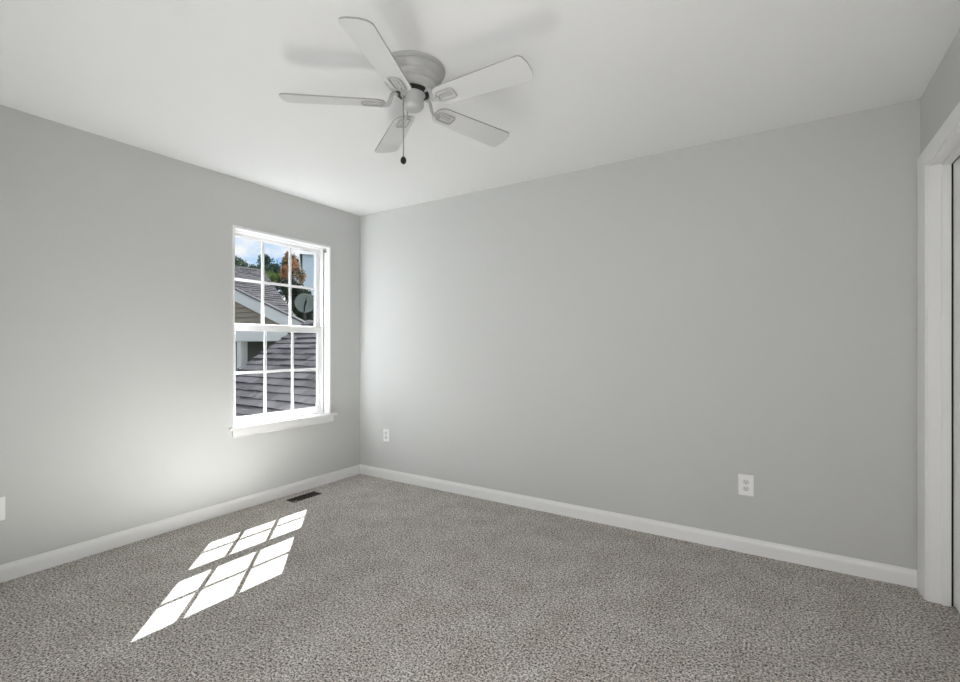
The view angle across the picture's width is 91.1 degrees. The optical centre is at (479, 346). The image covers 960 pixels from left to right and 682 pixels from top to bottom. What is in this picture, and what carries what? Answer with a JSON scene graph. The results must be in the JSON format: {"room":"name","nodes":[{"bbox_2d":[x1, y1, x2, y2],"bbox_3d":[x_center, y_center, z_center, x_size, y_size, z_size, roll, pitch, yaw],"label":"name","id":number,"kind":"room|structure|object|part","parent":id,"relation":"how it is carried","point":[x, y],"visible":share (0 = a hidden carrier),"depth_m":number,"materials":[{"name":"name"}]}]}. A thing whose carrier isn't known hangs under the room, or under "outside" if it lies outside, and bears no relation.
{"room":"empty bedroom","nodes":[
{"label":"empty bedroom","id":0,"kind":"room"},
{"bbox_2d":[0,105,359,564],"bbox_3d":[-2.079,-0.015,3.138,0.155,2.440,3.258,0,0,33],"label":"wall","id":1,"kind":"structure","parent":0,"point":[116,256],"depth_m":2.87,"materials":[{"name":"grey paint"}]},
{"bbox_2d":[0,496,4,520],"bbox_3d":[-2.460,0.831,2.388,0.009,0.120,0.078,0,0,33],"label":"wall outlet","id":2,"kind":"object","parent":1,"relation":"attached to","point":[2,499],"visible":1,"depth_m":2.41,"materials":[{"name":"white plastic"}]},
{"bbox_2d":[0,464,359,582],"bbox_3d":[-1.973,1.161,3.147,0.014,0.087,3.128,0,0,33],"label":"baseboard","id":3,"kind":"structure","parent":1,"relation":"attached to","point":[29,565],"depth_m":2.98,"materials":[{"name":"white paint"}]},
{"bbox_2d":[228,225,336,437],"bbox_3d":[-1.617,-0.108,3.843,0.207,1.554,0.970,0,0,33],"label":"window","id":4,"kind":"structure","parent":1,"relation":"in","point":[248,425],"depth_m":3.95,"materials":[{"name":"white paint"}]},
{"bbox_3d":[-1.671,-0.492,3.871,0.030,0.735,0.833,0,0,33],"label":"sash","id":5,"kind":"part","parent":4,"relation":"part of","materials":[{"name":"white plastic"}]},
{"bbox_3d":[-1.643,0.211,3.854,0.030,0.763,0.833,0,0,33],"label":"sash","id":6,"kind":"part","parent":4,"relation":"part of","materials":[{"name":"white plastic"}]},
{"bbox_2d":[295,293,313,320],"bbox_3d":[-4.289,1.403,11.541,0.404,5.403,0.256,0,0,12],"label":"satellite dish","id":7,"kind":"object","parent":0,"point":[304,302],"visible":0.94,"depth_m":11.57,"materials":[{"name":"grey paint"}]},
{"bbox_2d":[0,474,959,681],"bbox_3d":[-0.308,1.265,1.310,5.106,0.120,4.678,0,0,33],"label":"floor","id":8,"kind":"structure","parent":0,"point":[365,578],"depth_m":2.18,"materials":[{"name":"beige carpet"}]},
{"bbox_2d":[287,491,320,502],"bbox_3d":[-1.403,1.202,3.763,0.096,0.006,0.256,0,0,33],"label":"floor vent","id":9,"kind":"object","parent":8,"relation":"in","point":[311,494],"visible":1,"depth_m":3.75,"materials":[{"name":"brown metal"}]},
{"bbox_2d":[0,0,959,215],"bbox_3d":[-0.308,-1.295,1.310,5.106,0.120,4.678,0,0,33],"label":"ceiling","id":10,"kind":"structure","parent":0,"point":[200,83],"depth_m":2.12,"materials":[{"name":"white paint"}]},
{"bbox_2d":[279,16,532,163],"bbox_3d":[-0.266,-1.017,2.091,1.063,0.436,1.098,0,0,33],"label":"ceiling fan","id":11,"kind":"object","parent":10,"relation":"hanging from","point":[415,77],"visible":1,"depth_m":2.00,"materials":[{"name":"white metal"}]},
{"bbox_3d":[-0.644,-1.082,2.073,0.447,0.006,0.132,0,13,-6],"label":"blade","id":12,"kind":"part","parent":11,"relation":"part of","materials":[{"name":"grey laminate"}]},
{"bbox_3d":[-0.373,-1.082,1.770,0.132,0.006,0.447,13,3,12],"label":"blade","id":13,"kind":"part","parent":11,"relation":"part of","materials":[{"name":"white wood"}]},
{"bbox_3d":[-0.439,-1.082,2.423,0.132,0.006,0.447,-14,6,-23],"label":"blade","id":14,"kind":"part","parent":11,"relation":"part of","materials":[{"name":"grey laminate"}]},
{"bbox_3d":[-0.333,-0.963,2.067,0.006,0.271,0.014,0,0,40],"label":"pull chain","id":15,"kind":"part","parent":11,"relation":"part of","materials":[{"name":"silver metal"}]},
{"bbox_3d":[-0.042,-1.082,2.337,0.447,0.006,0.132,0,-13,-42],"label":"blade","id":16,"kind":"part","parent":11,"relation":"part of","materials":[{"name":"white wood"}]},
{"bbox_3d":[-0.002,-1.082,1.933,0.447,0.006,0.132,0,-13,30],"label":"blade","id":17,"kind":"part","parent":11,"relation":"part of","materials":[{"name":"grey laminate"}]},
{"bbox_2d":[360,99,919,569],"bbox_3d":[0.916,-0.015,3.232,5.106,2.440,0.120,0,0,33],"label":"wall","id":18,"kind":"structure","parent":0,"point":[641,336],"depth_m":2.95,"materials":[{"name":"grey paint"}]},
{"bbox_2d":[383,429,388,441],"bbox_3d":[-0.854,0.809,4.283,0.068,0.112,0.009,0,0,33],"label":"wall outlet","id":19,"kind":"object","parent":18,"relation":"attached to","point":[385,431],"visible":1,"depth_m":4.28,"materials":[{"name":"white plastic"}]},
{"bbox_2d":[360,464,916,587],"bbox_3d":[0.525,1.161,3.401,3.947,0.087,0.014,0,0,33],"label":"baseboard","id":20,"kind":"structure","parent":18,"relation":"attached to","point":[897,575],"depth_m":2.93,"materials":[{"name":"white paint"}]},
{"bbox_2d":[738,474,753,496],"bbox_3d":[1.553,0.811,2.750,0.080,0.122,0.009,0,0,33],"label":"wall outlet","id":21,"kind":"object","parent":18,"relation":"attached to","point":[745,482],"visible":1,"depth_m":2.75,"materials":[{"name":"white plastic"}]},
{"bbox_2d":[920,29,959,154],"bbox_3d":[1.367,-0.015,0.942,0.116,2.440,3.258,0,0,33],"label":"wall","id":22,"kind":"structure","parent":0,"point":[941,96],"depth_m":2.04,"materials":[{"name":"grey paint"}]},
{"bbox_2d":[917,102,959,612],"bbox_3d":[1.952,0.137,1.869,0.136,2.137,1.036,0,0,33],"label":"door frame","id":23,"kind":"structure","parent":22,"relation":"in","point":[938,165],"depth_m":2.20,"materials":[{"name":"white paint"}]},
{"label":"outside","id":24,"kind":"structure","parent":0,"visible":0},
{"bbox_3d":[-22.963,4.205,32.415,66.433,0.200,90.000,0,0,33],"label":"ground","id":25,"kind":"structure","parent":24,"visible":0},
{"bbox_2d":[235,256,272,273],"bbox_3d":[-16.819,-1.225,33.941,2.826,10.662,3.587,0,0,33],"label":"tree","id":26,"kind":"object","parent":25,"relation":"on","point":[245,264],"visible":0.1,"depth_m":33.54,"materials":[{"name":"green plant"}]},
{"bbox_2d":[257,253,280,273],"bbox_3d":[-16.920,-1.703,38.080,2.389,11.617,2.344,0,0,-28],"label":"tree","id":27,"kind":"object","parent":25,"relation":"on","point":[276,268],"visible":0.23,"depth_m":37.78,"materials":[{"name":"green plant"}]},
{"bbox_2d":[235,266,305,370],"bbox_3d":[-4.738,0.946,10.942,6.250,6.319,2.535,0,0,33],"label":"house","id":28,"kind":"structure","parent":25,"relation":"on","point":[249,344],"depth_m":9.62,"materials":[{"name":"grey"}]},
{"bbox_3d":[-4.920,2.002,9.745,0.150,4.205,0.150,0,0,33],"label":"porch post","id":29,"kind":"part","parent":28,"relation":"part of","materials":[{"name":"white paint"}]},
{"bbox_2d":[266,271,283,282],"bbox_3d":[-13.043,-0.350,30.045,1.553,8.912,1.380,0,0,-38],"label":"tree","id":30,"kind":"object","parent":25,"relation":"on","point":[273,277],"visible":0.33,"depth_m":29.63,"materials":[{"name":"green plant"}]},
{"bbox_2d":[236,319,315,416],"bbox_3d":[-1.818,1.846,6.141,2.614,4.518,5.834,0,0,33],"label":"garage roof","id":31,"kind":"structure","parent":25,"relation":"on","point":[249,387],"depth_m":5.66,"materials":[{"name":"grey tile"}]},
{"bbox_2d":[279,251,305,284],"bbox_3d":[-6.821,0.326,17.038,0.928,7.559,0.776,0,0,33],"label":"autumn tree","id":32,"kind":"object","parent":25,"relation":"on","point":[284,269],"visible":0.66,"depth_m":16.96,"materials":[{"name":"orange plant"}]},
{"bbox_2d":[274,277,313,320],"bbox_3d":[-5.220,1.062,13.462,1.105,6.086,1.196,0,0,33],"label":"evergreen shrub","id":33,"kind":"object","parent":25,"relation":"on","point":[284,290],"visible":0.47,"depth_m":13.24,"materials":[{"name":"green plant"}]},
{"bbox_2d":[300,251,313,318],"bbox_3d":[-8.906,-0.845,29.180,4.150,9.900,6.450,0,0,-20],"label":"house","id":34,"kind":"structure","parent":25,"relation":"on","point":[306,257],"depth_m":25.85,"materials":[{"name":"white"}]}
]}

